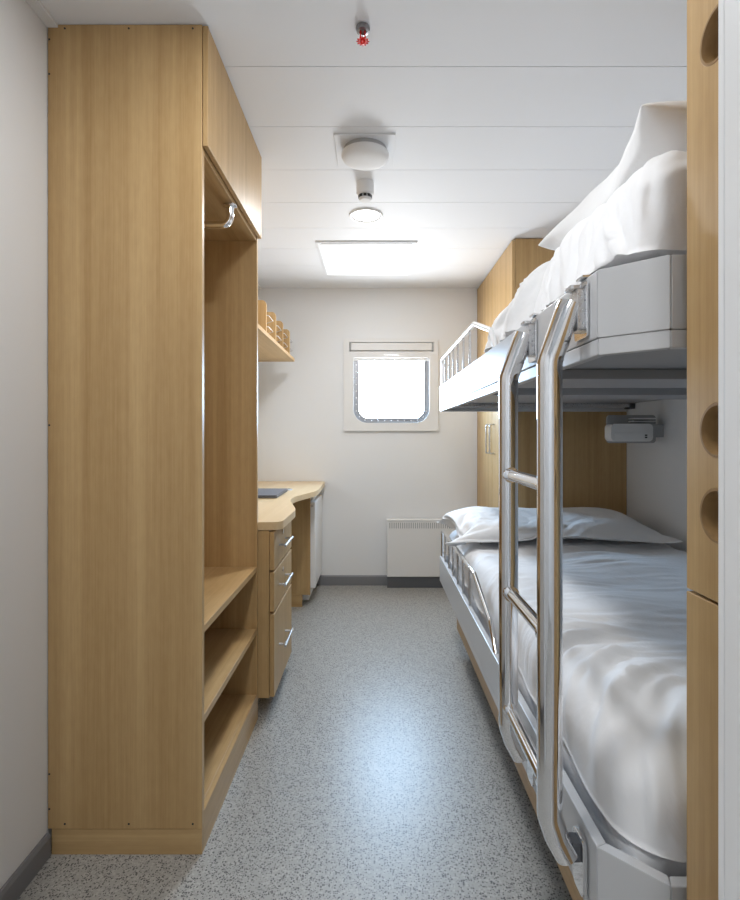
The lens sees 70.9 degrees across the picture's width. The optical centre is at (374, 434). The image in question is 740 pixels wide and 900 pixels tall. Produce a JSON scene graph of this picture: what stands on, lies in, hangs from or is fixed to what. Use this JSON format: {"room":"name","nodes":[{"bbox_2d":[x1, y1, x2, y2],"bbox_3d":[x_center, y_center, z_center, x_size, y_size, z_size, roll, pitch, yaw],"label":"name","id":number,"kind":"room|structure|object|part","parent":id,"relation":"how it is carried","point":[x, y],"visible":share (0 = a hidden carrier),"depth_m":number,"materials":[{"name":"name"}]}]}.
{"room":"ship cabin","nodes":[
{"label":"ship cabin","id":0,"kind":"room"},
{"bbox_2d":[0,0,51,888],"bbox_3d":[-0.884,0.011,1.180,0.100,2.118,5.360,0,0,0],"label":"wall","id":1,"kind":"structure","parent":0,"point":[23,35],"depth_m":1.23,"materials":[{"name":"white paint"}]},
{"bbox_2d":[0,833,50,899],"bbox_3d":[-0.829,1.041,0.886,0.012,0.058,0.872,0,0,0],"label":"baseboard","id":2,"kind":"structure","parent":1,"relation":"attached to","point":[32,864],"depth_m":1.23,"materials":[{"name":"grey"}]},
{"bbox_2d":[25,0,260,288],"bbox_3d":[-0.821,-1.043,2.080,0.028,0.010,3.260,0,0,0],"label":"trim","id":3,"kind":"structure","parent":1,"relation":"attached to","point":[37,6],"depth_m":1.28,"materials":[{"name":"white paint"}]},
{"bbox_2d":[258,300,294,361],"bbox_3d":[-0.688,-0.596,2.855,0.290,0.192,1.390,0,0,0],"label":"wall shelf","id":4,"kind":"object","parent":1,"relation":"attached to","point":[274,342],"visible":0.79,"depth_m":3.01,"materials":[{"name":"brown wood"}]},
{"bbox_2d":[17,585,571,899],"bbox_3d":[0.253,1.100,1.180,2.376,0.060,5.360,0,0,0],"label":"floor","id":5,"kind":"structure","parent":0,"point":[379,765],"depth_m":1.56,"materials":[{"name":"plastic"}]},
{"bbox_2d":[48,25,261,853],"bbox_3d":[-0.628,0.012,1.643,0.408,2.116,0.638,0,0,0],"label":"wardrobe","id":6,"kind":"object","parent":5,"relation":"on","point":[155,159],"visible":1,"depth_m":1.32,"materials":[{"name":"brown wood"}]},
{"bbox_3d":[-0.617,-0.688,1.640,0.366,0.074,0.042,0,0,0],"label":"hanging rail","id":7,"kind":"part","parent":6,"relation":"part of","materials":[{"name":"silver metal"}]},
{"bbox_2d":[204,695,252,798],"bbox_3d":[-0.639,0.987,1.643,0.370,0.034,0.601,0,0,0],"label":"shelf","id":8,"kind":"object","parent":6,"relation":"attached to","point":[226,726],"depth_m":1.68,"materials":[{"name":"brown wood"}]},
{"bbox_2d":[204,149,255,240],"bbox_3d":[-0.633,-0.735,1.643,0.383,0.020,0.601,0,0,0],"label":"shelf","id":9,"kind":"object","parent":6,"relation":"attached to","point":[219,196],"depth_m":1.66,"materials":[{"name":"brown wood"}]},
{"bbox_2d":[204,629,256,721],"bbox_3d":[-0.632,0.734,1.643,0.384,0.020,0.601,0,0,0],"label":"shelf","id":10,"kind":"object","parent":6,"relation":"attached to","point":[224,649],"depth_m":1.70,"materials":[{"name":"brown wood"}]},
{"bbox_2d":[204,567,256,631],"bbox_3d":[-0.632,0.502,1.643,0.384,0.020,0.601,0,0,0],"label":"shelf","id":11,"kind":"object","parent":6,"relation":"attached to","point":[221,584],"depth_m":1.70,"materials":[{"name":"brown wood"}]},
{"bbox_3d":[-0.636,-0.021,1.953,0.393,2.050,0.018,0,0,0],"label":"panel","id":12,"kind":"part","parent":6,"relation":"part of","materials":[{"name":"brown wood"}]},
{"bbox_3d":[-0.431,-0.890,1.641,0.014,0.307,0.630,0,0,0],"label":"overhead door","id":13,"kind":"part","parent":6,"relation":"part of","materials":[{"name":"brown wood"}]},
{"bbox_2d":[258,522,293,698],"bbox_3d":[-0.590,0.716,2.179,0.485,0.708,0.414,0,0,0],"label":"base cabinet","id":14,"kind":"object","parent":5,"relation":"on","point":[275,630],"visible":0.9,"depth_m":1.98,"materials":[{"name":"brown wood"}]},
{"bbox_3d":[-0.390,0.838,2.179,0.018,0.312,0.412,0,0,0],"label":"drawer","id":15,"kind":"part","parent":14,"relation":"part of","materials":[{"name":"brown wood"}]},
{"bbox_3d":[-0.390,0.597,2.179,0.018,0.148,0.412,0,0,0],"label":"drawer","id":16,"kind":"part","parent":14,"relation":"part of","materials":[{"name":"brown wood"}]},
{"bbox_3d":[-0.390,0.441,2.179,0.018,0.145,0.412,0,0,0],"label":"drawer","id":17,"kind":"part","parent":14,"relation":"part of","materials":[{"name":"brown wood"}]},
{"bbox_3d":[-0.364,0.834,2.145,0.034,0.011,0.180,0,0,0],"label":"handle","id":18,"kind":"part","parent":14,"relation":"part of","materials":[{"name":"silver metal"}]},
{"bbox_3d":[-0.364,0.595,2.145,0.034,0.011,0.180,0,0,0],"label":"handle","id":19,"kind":"part","parent":14,"relation":"part of","materials":[{"name":"silver metal"}]},
{"bbox_3d":[-0.364,0.439,2.145,0.034,0.011,0.180,0,0,0],"label":"handle","id":20,"kind":"part","parent":14,"relation":"part of","materials":[{"name":"silver metal"}]},
{"bbox_2d":[258,481,324,529],"bbox_3d":[-0.586,0.345,2.837,0.492,0.030,1.739,0,0,0],"label":"countertop","id":21,"kind":"structure","parent":14,"relation":"on","point":[273,513],"depth_m":2.58,"materials":[{"name":"brown wood"}]},
{"bbox_2d":[258,488,287,497],"bbox_3d":[-0.661,0.321,2.875,0.307,0.015,0.350,0,0,0],"label":"desk pad","id":22,"kind":"object","parent":21,"relation":"on","point":[262,492],"visible":0.52,"depth_m":2.83,"materials":[{"name":"grey plastic"}]},
{"bbox_2d":[290,498,309,606],"bbox_3d":[-0.617,0.716,3.246,0.432,0.708,0.022,0,0,0],"label":"panel","id":23,"kind":"object","parent":5,"relation":"on","point":[300,525],"visible":0.34,"depth_m":3.23,"materials":[{"name":"brown wood"}]},
{"bbox_2d":[302,494,321,599],"bbox_3d":[-0.597,0.720,3.478,0.450,0.700,0.435,0,0,0],"label":"mini fridge","id":24,"kind":"object","parent":5,"relation":"on","point":[316,501],"visible":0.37,"depth_m":3.30,"materials":[{"name":"white metal"}]},
{"bbox_3d":[-0.392,0.693,3.481,0.039,0.545,0.429,0,0,0],"label":"door","id":25,"kind":"part","parent":24,"relation":"part of","materials":[{"name":"white metal"}]},
{"bbox_2d":[477,239,626,514],"bbox_3d":[1.018,0.013,3.235,0.641,2.114,0.945,0,0,0],"label":"tall cabinet","id":26,"kind":"object","parent":5,"relation":"on","point":[594,468],"visible":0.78,"depth_m":2.76,"materials":[{"name":"brown wood"}]},
{"bbox_3d":[0.741,-0.013,3.465,0.019,2.046,0.478,0,0,0],"label":"door","id":27,"kind":"part","parent":26,"relation":"part of","materials":[{"name":"brown wood"}]},
{"bbox_3d":[0.715,0.024,3.275,0.034,0.188,0.010,0,0,0],"label":"handle","id":28,"kind":"part","parent":26,"relation":"part of","materials":[{"name":"silver metal"}]},
{"bbox_3d":[0.715,0.024,3.175,0.034,0.188,0.010,0,0,0],"label":"handle","id":29,"kind":"part","parent":26,"relation":"part of","materials":[{"name":"silver metal"}]},
{"bbox_3d":[0.741,-0.013,2.994,0.019,2.046,0.460,0,0,0],"label":"door","id":30,"kind":"part","parent":26,"relation":"part of","materials":[{"name":"brown wood"}]},
{"bbox_2d":[440,529,686,899],"bbox_3d":[0.842,0.779,1.747,0.993,0.582,2.022,0,0,0],"label":"bunk","id":31,"kind":"object","parent":5,"relation":"on","point":[612,874],"visible":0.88,"depth_m":1.04,"materials":[{"name":"grey metal"}]},
{"bbox_3d":[0.357,0.574,2.490,0.009,0.146,0.009,0,0,0],"label":"post","id":32,"kind":"part","parent":31,"relation":"part of","materials":[{"name":"silver metal"}]},
{"bbox_3d":[0.357,0.574,2.360,0.009,0.146,0.009,0,0,0],"label":"post","id":33,"kind":"part","parent":31,"relation":"part of","materials":[{"name":"silver metal"}]},
{"bbox_3d":[0.357,0.574,2.230,0.009,0.146,0.009,0,0,0],"label":"post","id":34,"kind":"part","parent":31,"relation":"part of","materials":[{"name":"silver metal"}]},
{"bbox_3d":[0.357,0.574,2.090,0.009,0.146,0.009,0,0,0],"label":"post","id":35,"kind":"part","parent":31,"relation":"part of","materials":[{"name":"silver metal"}]},
{"bbox_3d":[0.357,0.573,2.130,0.017,0.169,1.232,0,0,0],"label":"guard rail","id":36,"kind":"part","parent":31,"relation":"part of","materials":[{"name":"silver metal"}]},
{"bbox_3d":[0.357,0.574,1.950,0.009,0.146,0.009,0,0,0],"label":"post","id":37,"kind":"part","parent":31,"relation":"part of","materials":[{"name":"silver metal"}]},
{"bbox_3d":[0.354,0.692,1.779,0.018,0.106,1.942,0,0,0],"label":"rail","id":38,"kind":"part","parent":31,"relation":"part of","materials":[{"name":"grey metal"}]},
{"bbox_2d":[450,564,686,877],"bbox_3d":[0.860,0.674,1.762,0.939,0.089,1.952,0,0,0],"label":"mattress","id":39,"kind":"object","parent":31,"relation":"on","point":[611,837],"visible":0.02,"depth_m":0.91,"materials":[{"name":"white fabric"}]},
{"bbox_2d":[450,530,692,862],"bbox_3d":[0.852,0.536,1.747,0.966,0.184,1.974,0,0,0],"label":"duvet","id":40,"kind":"object","parent":39,"relation":"on","point":[625,603],"visible":0.66,"depth_m":1.06,"materials":[{"name":"white fabric"}]},
{"bbox_2d":[437,506,498,545],"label":"pillow","id":41,"kind":"object","parent":40,"relation":"on","point":[479,524],"depth_m":2.35,"materials":[{"name":"white fabric"}]},
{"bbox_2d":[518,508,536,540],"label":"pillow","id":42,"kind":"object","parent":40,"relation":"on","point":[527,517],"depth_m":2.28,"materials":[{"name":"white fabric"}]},
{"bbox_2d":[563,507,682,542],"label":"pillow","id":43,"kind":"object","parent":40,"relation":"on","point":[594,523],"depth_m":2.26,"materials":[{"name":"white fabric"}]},
{"bbox_3d":[0.389,0.692,0.778,0.101,0.106,0.018,0,0,44],"label":"corner rail","id":44,"kind":"part","parent":31,"relation":"part of","materials":[{"name":"grey metal"}]},
{"bbox_3d":[0.879,0.692,0.745,0.917,0.106,0.018,0,0,0],"label":"rail","id":45,"kind":"part","parent":31,"relation":"part of","materials":[{"name":"grey metal"}]},
{"bbox_2d":[687,0,717,899],"bbox_3d":[0.885,0.013,0.586,0.908,2.114,0.268,0,0,0],"label":"tall cabinet","id":46,"kind":"object","parent":5,"relation":"on","point":[702,15],"visible":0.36,"depth_m":0.69,"materials":[{"name":"brown wood"}]},
{"bbox_3d":[0.442,-0.412,0.587,0.020,1.248,0.266,0,0,0],"label":"door","id":47,"kind":"part","parent":46,"relation":"part of","materials":[{"name":"brown wood"}]},
{"bbox_3d":[0.442,0.613,0.587,0.020,0.794,0.266,0,0,0],"label":"door","id":48,"kind":"part","parent":46,"relation":"part of","materials":[{"name":"brown wood"}]},
{"bbox_3d":[0.456,-0.507,0.655,0.049,0.071,0.071,0,0,0],"label":"finger pull","id":49,"kind":"part","parent":46,"relation":"part of","materials":[{"name":"brown wood"}]},
{"bbox_3d":[0.456,-0.006,0.655,0.049,0.071,0.071,0,0,0],"label":"finger pull","id":50,"kind":"part","parent":46,"relation":"part of","materials":[{"name":"brown wood"}]},
{"bbox_3d":[0.456,0.102,0.655,0.049,0.071,0.071,0,0,0],"label":"finger pull","id":51,"kind":"part","parent":46,"relation":"part of","materials":[{"name":"brown wood"}]},
{"bbox_2d":[40,0,686,287],"bbox_3d":[0.253,-1.073,1.180,2.376,0.050,5.360,0,0,0],"label":"ceiling","id":52,"kind":"structure","parent":0,"point":[504,116],"depth_m":1.64,"materials":[{"name":"white paint"}]},
{"bbox_2d":[356,22,369,45],"bbox_3d":[-0.030,-1.026,1.336,0.037,0.044,0.037,0,0,0],"label":"sprinkler","id":53,"kind":"object","parent":52,"relation":"attached to","point":[362,28],"visible":1,"depth_m":1.33,"materials":[{"name":"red metal"}]},
{"bbox_2d":[334,133,395,170],"bbox_3d":[-0.034,-1.021,1.913,0.216,0.053,0.215,0,0,0],"label":"ceiling speaker","id":54,"kind":"object","parent":52,"relation":"attached to","point":[358,151],"visible":1,"depth_m":1.85,"materials":[{"name":"white paint"}]},
{"bbox_2d":[356,179,373,202],"bbox_3d":[-0.039,-1.009,2.160,0.072,0.077,0.072,0,0,0],"label":"smoke detector","id":55,"kind":"object","parent":52,"relation":"attached to","point":[364,187],"visible":1,"depth_m":2.14,"materials":[{"name":"white plastic"}]},
{"bbox_2d":[349,208,382,222],"bbox_3d":[-0.040,-1.044,2.477,0.160,0.008,0.160,0,0,0],"label":"recessed light","id":56,"kind":"object","parent":52,"relation":"in","point":[361,215],"visible":1,"depth_m":2.48,"materials":[{"name":"white plastic"}]},
{"bbox_2d":[316,241,416,274],"bbox_3d":[-0.043,-1.041,3.095,0.549,0.013,0.571,0,0,0],"label":"recessed light","id":57,"kind":"object","parent":52,"relation":"in","point":[337,257],"visible":1,"depth_m":3.03,"materials":[{"name":"glowing white light diffuser"},{"name":"white painted metal"}]},
{"bbox_2d":[258,288,477,574],"bbox_3d":[0.253,0.011,3.730,2.176,2.118,0.040,0,0,0],"label":"wall","id":58,"kind":"structure","parent":0,"point":[370,478],"depth_m":3.71,"materials":[{"name":"white paint"}]},
{"bbox_2d":[317,575,386,584],"bbox_3d":[0.155,1.035,3.704,1.170,0.070,0.012,0,0,0],"label":"baseboard","id":59,"kind":"structure","parent":58,"relation":"attached to","point":[323,579],"depth_m":3.70,"materials":[{"name":"grey"}]},
{"bbox_2d":[344,338,437,430],"bbox_3d":[0.118,-0.357,3.711,0.671,0.656,0.074,0,0,0],"label":"window","id":60,"kind":"structure","parent":58,"relation":"in","point":[361,349],"depth_m":3.69,"materials":[{"name":"white plastic"}]},
{"bbox_2d":[387,518,455,587],"bbox_3d":[0.414,0.831,3.660,0.656,0.478,0.069,0,0,0],"label":"wall heater","id":61,"kind":"object","parent":58,"relation":"attached to","point":[413,544],"visible":0.62,"depth_m":3.63,"materials":[{"name":"white metal"}]},
{"bbox_2d":[627,399,686,552],"bbox_3d":[1.391,0.011,1.180,0.100,2.118,5.360,0,0,0],"label":"wall","id":62,"kind":"structure","parent":0,"point":[656,471],"depth_m":2.43,"materials":[{"name":"white paint"}]},
{"bbox_2d":[440,255,686,411],"bbox_3d":[0.842,-0.265,1.747,0.994,0.282,2.022,0,0,0],"label":"bunk","id":63,"kind":"object","parent":62,"relation":"attached to","point":[634,350],"visible":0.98,"depth_m":1.14,"materials":[{"name":"grey metal"}]},
{"bbox_3d":[0.357,-0.321,2.490,0.009,0.146,0.009,0,0,0],"label":"post","id":64,"kind":"part","parent":63,"relation":"part of","materials":[{"name":"silver metal"}]},
{"bbox_3d":[0.357,-0.321,2.360,0.009,0.146,0.009,0,0,0],"label":"post","id":65,"kind":"part","parent":63,"relation":"part of","materials":[{"name":"silver metal"}]},
{"bbox_3d":[0.357,-0.321,2.230,0.009,0.146,0.009,0,0,0],"label":"post","id":66,"kind":"part","parent":63,"relation":"part of","materials":[{"name":"silver metal"}]},
{"bbox_3d":[0.357,-0.321,2.090,0.009,0.146,0.009,0,0,0],"label":"post","id":67,"kind":"part","parent":63,"relation":"part of","materials":[{"name":"silver metal"}]},
{"bbox_3d":[0.357,-0.322,2.130,0.017,0.168,1.232,0,0,0],"label":"guard rail","id":68,"kind":"part","parent":63,"relation":"part of","materials":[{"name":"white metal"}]},
{"bbox_3d":[0.357,-0.321,1.950,0.009,0.146,0.009,0,0,0],"label":"post","id":69,"kind":"part","parent":63,"relation":"part of","materials":[{"name":"silver metal"}]},
{"bbox_3d":[0.354,-0.203,1.779,0.018,0.106,1.942,0,0,0],"label":"rail","id":70,"kind":"part","parent":63,"relation":"part of","materials":[{"name":"grey metal"}]},
{"bbox_3d":[0.842,-0.190,2.754,0.993,0.132,0.008,0,0,0],"label":"rail","id":71,"kind":"part","parent":63,"relation":"part of","materials":[{"name":"grey metal"}]},
{"bbox_2d":[499,275,590,896],"bbox_3d":[0.322,0.245,0.994,0.106,1.013,0.317,0,0,0],"label":"ladder","id":72,"kind":"object","parent":63,"relation":"attached to","point":[570,316],"visible":0.97,"depth_m":0.85,"materials":[{"name":"silver metal"}]},
{"bbox_3d":[0.850,-0.170,1.752,0.972,0.012,1.993,0,0,0],"label":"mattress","id":73,"kind":"part","parent":63,"relation":"part of","materials":[{"name":"grey metal"}]},
{"bbox_3d":[0.389,-0.203,0.778,0.101,0.105,0.018,0,0,44],"label":"corner rail","id":74,"kind":"part","parent":63,"relation":"part of","materials":[{"name":"grey metal"}]},
{"bbox_3d":[0.879,-0.203,0.745,0.917,0.106,0.018,0,0,0],"label":"rail","id":75,"kind":"part","parent":63,"relation":"part of","materials":[{"name":"grey metal"}]},
{"bbox_3d":[0.860,-0.226,1.762,0.939,0.098,1.952,0,0,0],"label":"mattress","id":76,"kind":"object","parent":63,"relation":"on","visible":0},
{"bbox_2d":[484,261,549,352],"bbox_3d":[0.836,-0.381,1.590,0.967,0.206,0.530,0,0,0],"label":"pillow","id":77,"kind":"object","parent":76,"relation":"on","point":[519,310],"visible":0.13,"depth_m":1.38,"materials":[{"name":"white fabric"}]},
{"bbox_2d":[534,150,686,312],"bbox_3d":[0.846,-0.372,1.034,0.958,0.190,0.522,0,0,0],"label":"duvet","id":78,"kind":"object","parent":76,"relation":"on","point":[645,218],"visible":0.37,"depth_m":0.82,"materials":[{"name":"white fabric"}]},
{"bbox_2d":[538,100,686,249],"bbox_3d":[0.859,-0.543,1.135,0.853,0.205,0.590,0,0,0],"label":"pillow","id":79,"kind":"object","parent":78,"relation":"on","point":[660,128],"visible":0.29,"depth_m":0.91,"materials":[{"name":"white fabric"}]},
{"bbox_2d":[605,415,663,442],"bbox_3d":[1.213,-0.028,2.420,0.256,0.132,0.084,0,0,0],"label":"reading lamp","id":80,"kind":"object","parent":62,"relation":"attached to","point":[618,428],"visible":1,"depth_m":2.39,"materials":[{"name":"grey plastic"}]},
{"bbox_3d":[1.180,0.006,2.383,0.164,0.032,0.004,0,0,0],"label":"switch panel","id":81,"kind":"part","parent":80,"relation":"part of","materials":[{"name":"white plastic"}]},
{"bbox_3d":[1.310,-0.020,2.430,0.062,0.060,0.040,0,0,0],"label":"mounting arm","id":82,"kind":"part","parent":80,"relation":"part of","materials":[{"name":"grey plastic"}]},
{"bbox_3d":[0.253,0.011,0.372,2.176,2.118,0.144,0,0,0],"label":"wall","id":83,"kind":"structure","parent":0,"visible":0},
{"bbox_2d":[718,0,739,899],"bbox_3d":[-0.087,0.045,0.372,0.866,2.050,0.156,0,0,0],"label":"trim","id":84,"kind":"structure","parent":83,"relation":"attached to","point":[728,10],"depth_m":0.43,"materials":[{"name":"white metal"}]}
]}

